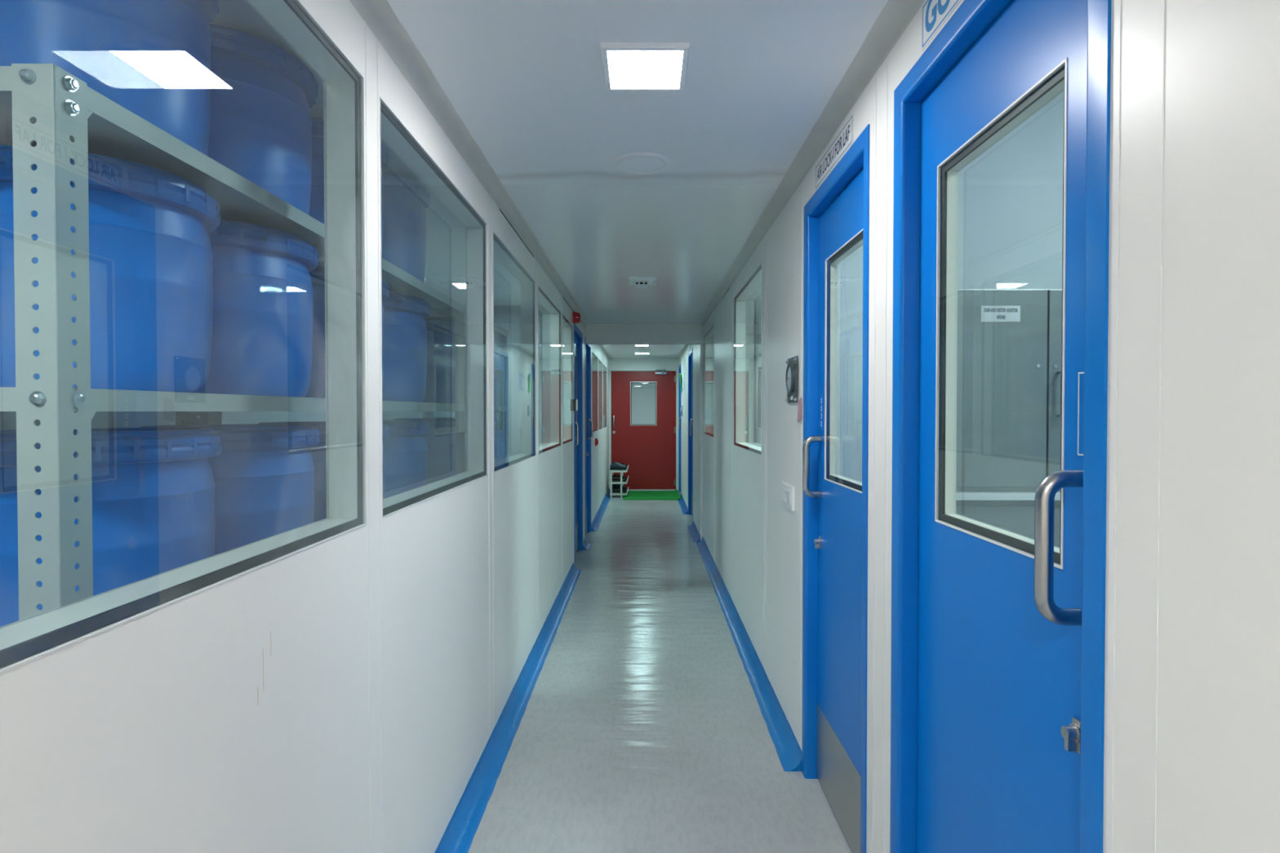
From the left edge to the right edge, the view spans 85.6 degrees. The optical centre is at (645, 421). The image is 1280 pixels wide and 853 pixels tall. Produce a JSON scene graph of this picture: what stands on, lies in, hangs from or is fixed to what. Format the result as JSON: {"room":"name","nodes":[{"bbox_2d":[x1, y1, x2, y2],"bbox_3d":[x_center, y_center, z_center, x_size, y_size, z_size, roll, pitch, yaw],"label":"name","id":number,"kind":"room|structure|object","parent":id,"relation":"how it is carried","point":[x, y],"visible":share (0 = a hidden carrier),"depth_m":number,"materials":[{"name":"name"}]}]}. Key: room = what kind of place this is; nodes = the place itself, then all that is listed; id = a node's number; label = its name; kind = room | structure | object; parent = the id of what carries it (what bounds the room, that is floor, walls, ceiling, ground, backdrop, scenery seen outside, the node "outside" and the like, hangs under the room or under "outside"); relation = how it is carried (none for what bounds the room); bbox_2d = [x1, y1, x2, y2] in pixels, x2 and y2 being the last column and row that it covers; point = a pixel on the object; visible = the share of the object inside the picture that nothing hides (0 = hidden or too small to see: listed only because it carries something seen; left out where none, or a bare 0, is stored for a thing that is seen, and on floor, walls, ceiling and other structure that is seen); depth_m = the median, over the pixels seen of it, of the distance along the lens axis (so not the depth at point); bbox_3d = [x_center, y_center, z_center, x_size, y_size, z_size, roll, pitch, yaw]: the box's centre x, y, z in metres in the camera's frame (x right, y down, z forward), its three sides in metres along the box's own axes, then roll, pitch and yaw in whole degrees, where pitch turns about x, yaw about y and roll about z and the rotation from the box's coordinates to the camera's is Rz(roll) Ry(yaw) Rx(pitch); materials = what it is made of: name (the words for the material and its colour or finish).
{"room":"laboratory corridor","nodes":[
{"label":"laboratory corridor","id":0,"kind":"room"},
{"bbox_2d":[0,411,325,430],"bbox_3d":[-2.440,0.161,4.653,0.080,2.280,14.500,0,1,0],"label":"wall","id":1,"kind":"structure","parent":0,"point":[7,419],"depth_m":3.43,"materials":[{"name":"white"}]},
{"bbox_2d":[0,0,608,852],"bbox_3d":[-0.659,0.161,4.653,0.081,2.280,14.500,0,1,0],"label":"wall","id":2,"kind":"structure","parent":0,"point":[344,693],"depth_m":1.40,"materials":[{"name":"white paint"}]},
{"bbox_2d":[0,0,366,673],"bbox_3d":[-0.659,-0.257,0.977,0.082,0.986,1.102,0,1,0],"label":"window","id":3,"kind":"structure","parent":2,"relation":"in","point":[21,639],"depth_m":1.50,"materials":[{"name":"white metal"}]},
{"bbox_2d":[379,96,488,518],"bbox_3d":[-0.659,-0.274,2.170,0.082,0.986,1.097,0,1,0],"label":"window","id":4,"kind":"structure","parent":2,"relation":"in","point":[392,134],"depth_m":2.69,"materials":[{"name":"white metal"}]},
{"bbox_2d":[349,0,589,327],"bbox_3d":[-0.596,-0.919,2.262,0.052,0.054,9.750,0,1,0],"label":"coving","id":5,"kind":"structure","parent":2,"relation":"attached to","point":[380,18],"depth_m":2.07,"materials":[{"name":"white"}]},
{"bbox_2d":[434,562,581,852],"bbox_3d":[-0.585,1.310,1.697,0.074,0.073,8.555,0,1,0],"label":"baseboard","id":6,"kind":"structure","parent":2,"relation":"attached to","point":[459,834],"depth_m":2.82,"materials":[{"name":"blue paint"}]},
{"bbox_2d":[493,231,536,472],"bbox_3d":[-0.659,-0.292,3.368,0.082,0.986,1.093,0,1,0],"label":"window","id":7,"kind":"structure","parent":2,"relation":"in","point":[528,381],"depth_m":3.89,"materials":[{"name":"white"}]},
{"bbox_2d":[537,284,561,454],"bbox_3d":[-0.659,-0.310,4.555,0.082,0.986,1.098,0,1,0],"label":"window","id":8,"kind":"structure","parent":2,"relation":"in","point":[554,313],"depth_m":4.71,"materials":[{"name":"white metal"}]},
{"bbox_2d":[562,313,573,444],"bbox_3d":[-0.659,-0.325,5.558,0.082,0.986,0.745,0,1,0],"label":"window","id":9,"kind":"structure","parent":2,"relation":"in","point":[567,327],"depth_m":5.55,"materials":[{"name":"white"}]},
{"bbox_2d":[573,399,577,410],"bbox_3d":[-0.602,-0.144,5.981,0.036,0.100,0.075,0,1,0],"label":"card reader","id":10,"kind":"object","parent":2,"relation":"attached to","point":[575,401],"visible":1,"depth_m":5.94,"materials":[{"name":"black plastic"}]},
{"bbox_2d":[573,311,580,324],"bbox_3d":[-0.589,-0.895,5.960,0.062,0.097,0.095,0,1,0],"label":"fire alarm","id":11,"kind":"object","parent":2,"relation":"attached to","point":[576,316],"visible":1,"depth_m":5.92,"materials":[{"name":"red plastic"}]},
{"bbox_2d":[573,324,582,566],"bbox_3d":[-0.652,0.206,6.434,0.126,2.138,0.799,0,1,0],"label":"door","id":12,"kind":"structure","parent":2,"relation":"in","point":[578,335],"depth_m":6.77,"materials":[{"name":"blue metal"}]},
{"bbox_2d":[582,537,591,549],"bbox_3d":[-0.585,1.232,6.994,0.073,0.073,0.270,0,1,0],"label":"baseboard","id":13,"kind":"structure","parent":2,"relation":"attached to","point":[586,545],"depth_m":6.96,"materials":[{"name":"blue paint"}]},
{"bbox_2d":[584,337,592,540],"bbox_3d":[-0.652,0.190,7.509,0.126,2.138,0.769,0,1,0],"label":"door","id":14,"kind":"structure","parent":2,"relation":"in","point":[588,423],"depth_m":7.84,"materials":[{"name":"blue metal"}]},
{"bbox_2d":[591,351,597,432],"bbox_3d":[-0.659,-0.356,8.556,0.082,0.952,0.980,0,1,0],"label":"window","id":15,"kind":"structure","parent":2,"relation":"in","point":[594,358],"depth_m":8.51,"materials":[{"name":"white"}]},
{"bbox_2d":[595,438,598,445],"bbox_3d":[-0.603,0.252,8.625,0.034,0.090,0.140,0,1,0],"label":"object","id":16,"kind":"object","parent":2,"relation":"attached to","point":[596,439],"visible":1,"depth_m":8.55,"materials":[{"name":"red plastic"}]},
{"bbox_2d":[598,358,602,430],"bbox_3d":[-0.659,-0.371,9.591,0.082,0.952,0.850,0,1,0],"label":"window","id":17,"kind":"structure","parent":2,"relation":"in","point":[600,363],"depth_m":9.60,"materials":[{"name":"white"}]},
{"bbox_2d":[591,488,610,531],"bbox_3d":[-0.585,1.188,9.919,0.074,0.073,4.000,0,1,0],"label":"baseboard","id":18,"kind":"structure","parent":2,"relation":"attached to","point":[596,522],"depth_m":9.16,"materials":[{"name":"blue paint"}]},
{"bbox_2d":[602,363,606,427],"bbox_3d":[-0.659,-0.387,10.650,0.082,0.952,1.030,0,1,0],"label":"window","id":19,"kind":"structure","parent":2,"relation":"in","point":[604,368],"depth_m":10.56,"materials":[{"name":"white"}]},
{"bbox_2d":[597,344,611,360],"bbox_3d":[-0.598,-1.031,9.596,0.048,0.047,4.580,0,1,0],"label":"coving","id":20,"kind":"structure","parent":2,"relation":"attached to","point":[602,347],"depth_m":10.32,"materials":[{"name":"white"}]},
{"bbox_2d":[382,305,549,462],"bbox_3d":[-1.550,0.141,5.978,1.700,2.280,0.050,0,1,0],"label":"wall","id":21,"kind":"structure","parent":0,"point":[508,317],"depth_m":5.95,"materials":[{"name":"white"}]},
{"bbox_2d":[208,0,888,358],"bbox_3d":[-0.150,-1.046,6.435,4.700,0.080,18.300,0,1,0],"label":"ceiling","id":22,"kind":"structure","parent":0,"point":[525,78],"depth_m":2.16,"materials":[{"name":"paint"}]},
{"bbox_2d":[449,281,466,288],"bbox_3d":[-1.260,-0.978,4.956,0.222,0.012,0.222,0,1,0],"label":"recessed light","id":23,"kind":"object","parent":22,"relation":"in","point":[460,285],"visible":0.52,"depth_m":4.90,"materials":[{"name":"white"}]},
{"bbox_2d":[453,284,466,288],"bbox_3d":[-1.260,-0.978,4.956,0.190,0.010,0.190,0,1,0],"label":"diffuser","id":24,"kind":"object","parent":23,"relation":"attached to","point":[458,286],"depth_m":4.96,"materials":[{"name":"white"}]},
{"bbox_2d":[634,344,648,346],"bbox_3d":[-0.045,-1.044,9.435,0.200,0.012,0.200,0,1,0],"label":"recessed light","id":25,"kind":"object","parent":22,"relation":"in","point":[634,344],"visible":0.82,"depth_m":9.39,"materials":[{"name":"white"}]},
{"bbox_2d":[634,351,649,354],"bbox_3d":[-0.045,-1.063,10.735,0.235,0.012,0.235,0,1,0],"label":"recessed light","id":26,"kind":"object","parent":22,"relation":"in","point":[635,353],"visible":1,"depth_m":10.63,"materials":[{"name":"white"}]},
{"bbox_2d":[628,276,656,288],"bbox_3d":[-0.018,-0.958,4.796,0.195,0.046,0.260,0,1,0],"label":"sensor","id":27,"kind":"object","parent":22,"relation":"attached to","point":[637,282],"visible":1,"depth_m":4.73,"materials":[{"name":"white plastic"}]},
{"bbox_2d":[614,152,671,174],"bbox_3d":[-0.008,-0.942,2.532,0.208,0.011,0.208,0,1,0],"label":"ceiling vent","id":28,"kind":"object","parent":22,"relation":"in","point":[638,163],"visible":1,"depth_m":2.52,"materials":[{"name":"white plastic"}]},
{"bbox_2d":[585,323,702,344],"bbox_3d":[-0.010,-0.916,7.222,1.220,0.203,0.170,0,1,0],"label":"beam","id":29,"kind":"structure","parent":22,"relation":"attached to","point":[595,333],"depth_m":7.14,"materials":[{"name":"white paint"}]},
{"bbox_2d":[600,42,689,91],"bbox_3d":[0.000,-0.931,1.823,0.222,0.012,0.236,0,1,0],"label":"recessed light","id":30,"kind":"object","parent":22,"relation":"in","point":[627,66],"visible":1,"depth_m":1.80,"materials":[{"name":"white plastic"}]},
{"bbox_2d":[607,50,683,88],"bbox_3d":[0.000,-0.932,1.823,0.190,0.010,0.204,0,1,0],"label":"diffuser","id":31,"kind":"object","parent":30,"relation":"attached to","point":[625,68],"depth_m":1.82,"materials":[{"name":"white plastic"}]},
{"bbox_2d":[631,382,655,424],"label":"window","id":32,"kind":"structure","parent":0,"point":[643,394],"depth_m":15.41,"materials":[{"name":"white"}]},
{"bbox_2d":[608,358,678,490],"bbox_3d":[-0.150,0.053,11.942,4.700,2.280,0.080,0,1,0],"label":"wall","id":33,"kind":"structure","parent":0,"point":[614,363],"depth_m":11.89,"materials":[{"name":"paint"}]},
{"bbox_2d":[609,369,677,490],"bbox_3d":[-0.026,0.149,11.916,1.157,2.088,0.130,0,1,0],"label":"door","id":34,"kind":"structure","parent":33,"relation":"in","point":[650,451],"depth_m":11.92,"materials":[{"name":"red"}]},
{"bbox_2d":[467,489,852,852],"bbox_3d":[-0.150,1.304,6.470,4.700,0.060,18.300,0,1,0],"label":"floor","id":35,"kind":"structure","parent":0,"point":[642,728],"depth_m":2.93,"materials":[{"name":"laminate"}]},
{"bbox_2d":[0,63,325,620],"bbox_3d":[-1.065,0.422,1.484,0.510,1.852,1.045,0,1,0],"label":"storage rack","id":36,"kind":"object","parent":35,"relation":"on","point":[45,107],"visible":0.21,"depth_m":0.98,"materials":[{"name":"metal"}]},
{"bbox_2d":[0,0,218,155],"bbox_3d":[-1.062,-0.705,1.334,0.410,0.409,0.410,0,1,8],"label":"drum","id":37,"kind":"object","parent":36,"relation":"on","point":[150,58],"visible":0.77,"depth_m":1.23,"materials":[{"name":"blue plastic"}]},
{"bbox_2d":[0,145,221,393],"bbox_3d":[-1.062,-0.259,1.340,0.410,0.409,0.410,0,1,-5],"label":"drum","id":38,"kind":"object","parent":36,"relation":"on","point":[151,255],"visible":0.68,"depth_m":1.24,"materials":[{"name":"blue plastic"}]},
{"bbox_2d":[0,427,222,626],"bbox_3d":[-1.062,0.220,1.347,0.410,0.409,0.410,0,1,7],"label":"drum","id":39,"kind":"object","parent":36,"relation":"on","point":[153,488],"visible":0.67,"depth_m":1.24,"materials":[{"name":"blue plastic"}]},
{"bbox_2d":[0,66,324,256],"bbox_3d":[-1.070,-0.476,1.476,0.494,0.052,1.029,0,1,0],"label":"shelf","id":40,"kind":"object","parent":36,"relation":"attached to","point":[113,131],"depth_m":1.22,"materials":[{"name":"metal"}]},
{"bbox_2d":[0,386,325,419],"bbox_3d":[-1.070,-0.030,1.482,0.494,0.052,1.029,0,1,0],"label":"shelf","id":41,"kind":"object","parent":36,"relation":"attached to","point":[28,402],"depth_m":1.10,"materials":[{"name":"metal"}]},
{"bbox_2d":[140,423,319,555],"bbox_3d":[-1.062,0.214,1.778,0.410,0.409,0.410,0,1,5],"label":"drum","id":42,"kind":"object","parent":36,"relation":"on","point":[264,473],"visible":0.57,"depth_m":1.66,"materials":[{"name":"blue plastic"}]},
{"bbox_2d":[201,219,319,397],"bbox_3d":[-1.062,-0.265,1.771,0.410,0.409,0.410,0,1,-8],"label":"drum","id":43,"kind":"object","parent":36,"relation":"on","point":[262,343],"visible":0.48,"depth_m":1.65,"materials":[{"name":"blue plastic"}]},
{"bbox_2d":[207,23,317,214],"bbox_3d":[-1.062,-0.711,1.765,0.410,0.409,0.410,0,1,8],"label":"drum","id":44,"kind":"object","parent":36,"relation":"on","point":[262,95],"visible":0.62,"depth_m":1.65,"materials":[{"name":"blue plastic"}]},
{"bbox_2d":[208,256,466,475],"bbox_3d":[-1.065,0.405,2.632,0.510,1.852,1.150,0,1,0],"label":"storage rack","id":45,"kind":"object","parent":35,"relation":"on","point":[400,282],"visible":0.09,"depth_m":2.99,"materials":[{"name":"metal"}]},
{"bbox_2d":[258,421,390,522],"bbox_3d":[-1.062,0.206,2.288,0.410,0.409,0.410,0,1,6],"label":"drum","id":46,"kind":"object","parent":45,"relation":"on","point":[317,452],"visible":0.13,"depth_m":2.11,"materials":[{"name":"blue plastic"}]},
{"bbox_2d":[304,266,389,398],"bbox_3d":[-1.062,-0.273,2.281,0.410,0.409,0.410,0,1,-1],"label":"drum","id":47,"kind":"object","parent":45,"relation":"on","point":[317,388],"visible":0.17,"depth_m":2.11,"materials":[{"name":"blue plastic"}]},
{"bbox_2d":[308,117,388,257],"bbox_3d":[-1.062,-0.719,2.275,0.410,0.409,0.410,0,1,4],"label":"drum","id":48,"kind":"object","parent":45,"relation":"on","point":[317,196],"visible":0.16,"depth_m":2.10,"materials":[{"name":"blue plastic"}]},
{"bbox_2d":[324,419,431,497],"bbox_3d":[-1.062,0.200,2.743,0.410,0.409,0.410,0,1,4],"label":"drum","id":49,"kind":"object","parent":45,"relation":"on","point":[406,449],"visible":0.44,"depth_m":2.63,"materials":[{"name":"blue plastic"}]},
{"bbox_2d":[317,256,463,315],"bbox_3d":[-1.070,-0.493,2.623,0.494,0.052,1.134,0,1,0],"label":"shelf","id":50,"kind":"object","parent":45,"relation":"attached to","point":[400,282],"depth_m":2.69,"materials":[{"name":"metal"}]},
{"bbox_2d":[382,171,430,282],"bbox_3d":[-1.062,-0.725,2.729,0.410,0.409,0.410,0,1,7],"label":"drum","id":51,"kind":"object","parent":45,"relation":"on","point":[406,200],"visible":0.36,"depth_m":2.62,"materials":[{"name":"blue plastic"}]},
{"bbox_2d":[382,293,431,402],"bbox_3d":[-1.062,-0.279,2.736,0.410,0.409,0.410,0,1,8],"label":"drum","id":52,"kind":"object","parent":45,"relation":"on","point":[405,371],"visible":0.38,"depth_m":2.62,"materials":[{"name":"blue plastic"}]},
{"bbox_2d":[382,400,464,411],"bbox_3d":[-1.070,-0.047,2.630,0.494,0.052,1.134,0,1,0],"label":"shelf","id":53,"kind":"object","parent":45,"relation":"attached to","point":[387,406],"depth_m":2.54,"materials":[{"name":"paint"}]},
{"bbox_2d":[422,315,508,471],"bbox_3d":[-1.065,0.389,3.707,0.510,1.852,0.900,0,1,0],"label":"storage rack","id":54,"kind":"object","parent":35,"relation":"on","point":[503,335],"visible":0.13,"depth_m":4.14,"materials":[{"name":"metal"}]},
{"bbox_2d":[394,417,455,484],"bbox_3d":[-1.062,0.189,3.483,0.410,0.409,0.410,0,1,-11],"label":"drum","id":55,"kind":"object","parent":54,"relation":"on","point":[441,442],"visible":0.3,"depth_m":3.31,"materials":[{"name":"blue plastic"}]},
{"bbox_2d":[421,318,455,403],"bbox_3d":[-1.062,-0.290,3.476,0.410,0.409,0.410,0,1,9],"label":"drum","id":56,"kind":"object","parent":54,"relation":"on","point":[440,388],"visible":0.28,"depth_m":3.31,"materials":[{"name":"blue plastic"}]},
{"bbox_2d":[424,315,506,337],"bbox_3d":[-1.070,-0.509,3.698,0.494,0.052,0.884,0,1,0],"label":"shelf","id":57,"kind":"object","parent":54,"relation":"attached to","point":[499,331],"depth_m":3.79,"materials":[{"name":"metal"}]},
{"bbox_2d":[493,404,506,411],"bbox_3d":[-1.070,-0.063,3.704,0.494,0.052,0.884,0,1,0],"label":"shelf","id":58,"kind":"object","parent":54,"relation":"attached to","point":[500,407],"depth_m":3.93,"materials":[{"name":"paint"}]},
{"bbox_2d":[609,465,629,497],"bbox_3d":[-0.416,0.966,11.286,0.292,0.473,0.622,0,1,0],"label":"shoe rack","id":59,"kind":"object","parent":35,"relation":"on","point":[611,472],"visible":0.64,"depth_m":10.98,"materials":[{"name":"white plastic"}]},
{"bbox_2d":[609,475,626,481],"bbox_3d":[-0.429,0.912,11.070,0.262,0.090,0.098,0,1,0],"label":"shoe","id":60,"kind":"object","parent":59,"relation":"on","point":[615,478],"visible":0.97,"depth_m":11.04,"materials":[{"name":"brown"}]},
{"bbox_2d":[609,487,626,493],"bbox_3d":[-0.429,1.095,11.072,0.262,0.085,0.098,0,1,-3],"label":"shoe","id":61,"kind":"object","parent":59,"relation":"on","point":[615,490],"visible":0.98,"depth_m":11.04,"materials":[{"name":"black"}]},
{"bbox_2d":[609,462,626,470],"bbox_3d":[-0.429,0.712,11.067,0.262,0.123,0.098,0,1,-6],"label":"shoe","id":62,"kind":"object","parent":59,"relation":"on","point":[614,466],"visible":1,"depth_m":11.04,"materials":[{"name":"black"}]},
{"bbox_2d":[609,465,628,472],"bbox_3d":[-0.416,0.765,11.283,0.292,0.071,0.622,0,1,0],"label":"shelf","id":63,"kind":"object","parent":59,"relation":"attached to","point":[611,471],"depth_m":10.97,"materials":[{"name":"white plastic"}]},
{"bbox_2d":[609,475,628,484],"bbox_3d":[-0.416,0.949,11.285,0.292,0.071,0.622,0,1,0],"label":"shelf","id":64,"kind":"object","parent":59,"relation":"attached to","point":[611,482],"depth_m":10.98,"materials":[{"name":"white plastic"}]},
{"bbox_2d":[612,484,626,489],"bbox_3d":[-0.429,1.072,11.357,0.262,0.123,0.098,0,1,0],"label":"shoe","id":65,"kind":"object","parent":59,"relation":"on","point":[613,485],"visible":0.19,"depth_m":11.33,"materials":[{"name":"black"}]},
{"bbox_2d":[609,486,629,495],"bbox_3d":[-0.416,1.129,11.288,0.292,0.071,0.622,0,1,0],"label":"shelf","id":66,"kind":"object","parent":59,"relation":"attached to","point":[611,494],"depth_m":10.98,"materials":[{"name":"white plastic"}]},
{"bbox_2d":[622,488,680,500],"bbox_3d":[0.105,1.184,11.269,0.900,0.035,1.180,0,1,0],"label":"floor mat","id":67,"kind":"object","parent":35,"relation":"on","point":[632,495],"visible":0.96,"depth_m":11.12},
{"bbox_2d":[955,288,1062,547],"bbox_3d":[1.050,0.518,1.674,0.700,1.655,0.177,0,1,0],"label":"tall cabinet","id":68,"kind":"object","parent":35,"relation":"on","point":[1009,373],"visible":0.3,"depth_m":1.60,"materials":[{"name":"white metal"}]},
{"bbox_2d":[981,306,1020,321],"bbox_3d":[0.821,-0.249,1.596,0.090,0.037,0.001,0,1,0],"label":"notice","id":69,"kind":"object","parent":68,"relation":"attached to","point":[988,313],"visible":1,"depth_m":1.60,"materials":[{"name":"white paper"}]},
{"bbox_2d":[745,333,761,447],"bbox_3d":[1.340,0.109,8.133,1.320,2.280,0.060,0,1,0],"label":"wall","id":70,"kind":"structure","parent":0,"point":[753,341],"depth_m":8.10,"materials":[{"name":"white paint"}]},
{"bbox_2d":[836,244,862,483],"bbox_3d":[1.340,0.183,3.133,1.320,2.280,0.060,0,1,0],"label":"window","id":71,"kind":"structure","parent":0,"point":[850,270],"depth_m":3.10,"materials":[{"name":"white"}]},
{"bbox_2d":[678,0,1279,852],"bbox_3d":[0.627,0.161,4.653,0.106,2.280,14.500,0,1,0],"label":"wall","id":72,"kind":"structure","parent":0,"point":[1192,731],"depth_m":0.80,"materials":[{"name":"white paint"}]},
{"bbox_2d":[678,364,680,492],"bbox_3d":[0.607,0.132,11.428,0.126,2.138,0.749,0,1,0],"label":"door","id":73,"kind":"structure","parent":72,"relation":"in","point":[679,366],"depth_m":11.76,"materials":[{"name":"blue"}]},
{"bbox_2d":[679,373,681,391],"bbox_3d":[0.569,-0.603,10.819,0.038,0.305,0.224,0,1,11],"label":"paper sheet","id":74,"kind":"object","parent":72,"relation":"attached to","point":[680,375],"visible":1,"depth_m":10.78,"materials":[{"name":"green paper"}]},
{"bbox_2d":[675,344,688,360],"bbox_3d":[0.553,-1.031,9.596,0.048,0.047,4.580,0,1,0],"label":"coving","id":75,"kind":"structure","parent":72,"relation":"attached to","point":[684,348],"depth_m":10.36,"materials":[{"name":"white"}]},
{"bbox_2d":[677,493,688,514],"bbox_3d":[0.540,1.185,10.119,0.074,0.073,1.800,0,1,0],"label":"baseboard","id":76,"kind":"structure","parent":72,"relation":"attached to","point":[682,502],"depth_m":9.87,"materials":[{"name":"blue paint"}]},
{"bbox_2d":[683,370,684,392],"bbox_3d":[0.574,-0.586,10.162,0.002,0.310,0.500,0,1,0],"label":"notice","id":77,"kind":"object","parent":72,"relation":"attached to","point":[684,371],"visible":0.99,"depth_m":10.07,"materials":[{"name":"white paper"}]},
{"bbox_2d":[688,347,693,522],"bbox_3d":[0.607,0.171,8.758,0.126,2.138,0.869,0,1,0],"label":"door","id":78,"kind":"structure","parent":72,"relation":"in","point":[691,353],"depth_m":9.13,"materials":[{"name":"blue metal"}]},
{"bbox_2d":[702,323,714,437],"bbox_3d":[0.639,-0.368,6.575,0.082,0.994,1.100,0,1,0],"label":"window","id":79,"kind":"structure","parent":72,"relation":"in","point":[708,338],"depth_m":6.50,"materials":[{"name":"white"}]},
{"bbox_2d":[687,520,802,771],"bbox_3d":[0.553,1.255,5.449,0.098,0.073,5.640,0,1,0],"label":"baseboard","id":80,"kind":"structure","parent":72,"relation":"attached to","point":[788,751],"depth_m":3.52,"materials":[{"name":"blue paint"}]},
{"bbox_2d":[733,262,761,455],"bbox_3d":[0.639,-0.331,4.120,0.082,0.994,1.130,0,1,0],"label":"window","id":81,"kind":"structure","parent":72,"relation":"in","point":[740,300],"depth_m":4.53,"materials":[{"name":"white metal"}]},
{"bbox_2d":[781,481,795,511],"bbox_3d":[0.592,0.305,2.824,0.017,0.098,0.258,0,1,0],"label":"light switch","id":82,"kind":"object","parent":72,"relation":"attached to","point":[788,491],"visible":1,"depth_m":2.82,"materials":[{"name":"white plastic"}]},
{"bbox_2d":[785,355,798,403],"bbox_3d":[0.589,-0.168,2.790,0.022,0.183,0.185,0,1,0],"label":"pressure gauge","id":83,"kind":"object","parent":72,"relation":"attached to","point":[791,376],"visible":1,"depth_m":2.76,"materials":[{"name":"grey"}]},
{"bbox_2d":[796,396,802,422],"bbox_3d":[0.597,-0.047,2.670,0.006,0.095,0.061,0,1,0],"label":"tag","id":84,"kind":"object","parent":72,"relation":"attached to","point":[799,410],"visible":1,"depth_m":2.66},
{"bbox_2d":[697,0,925,326],"bbox_3d":[0.569,-0.928,2.261,0.066,0.036,9.750,0,1,0],"label":"coving","id":85,"kind":"structure","parent":72,"relation":"attached to","point":[895,16],"depth_m":2.09,"materials":[{"name":"white"}]},
{"bbox_2d":[815,113,853,190],"bbox_3d":[0.599,-0.850,2.208,0.002,0.081,0.436,0,1,0],"label":"door sign","id":86,"kind":"object","parent":72,"relation":"attached to","point":[844,139],"visible":1,"depth_m":2.17,"materials":[{"name":"white plastic"}]},
{"bbox_2d":[801,124,870,852],"bbox_3d":[0.632,0.268,2.236,0.126,2.138,0.748,0,1,0],"label":"door","id":87,"kind":"structure","parent":72,"relation":"in","point":[837,215],"depth_m":2.36,"materials":[{"name":"blue metal"}]},
{"bbox_2d":[921,0,960,50],"bbox_3d":[0.599,-0.847,1.291,0.002,0.095,0.407,0,1,0],"label":"door sign","id":88,"kind":"object","parent":72,"relation":"attached to","point":[935,13],"visible":1,"depth_m":1.43,"materials":[{"name":"white plastic"}]},
{"bbox_2d":[889,0,1111,852],"bbox_3d":[0.632,0.282,1.287,0.126,2.138,0.768,0,1,0],"label":"door","id":89,"kind":"structure","parent":72,"relation":"in","point":[998,635],"depth_m":1.26,"materials":[{"name":"blue metal"}]},
{"bbox_2d":[957,91,1063,288],"bbox_3d":[1.340,0.203,1.793,1.320,2.280,0.060,0,1,0],"label":"wall","id":90,"kind":"structure","parent":0,"point":[1010,218],"depth_m":1.75,"materials":[{"name":"white"}]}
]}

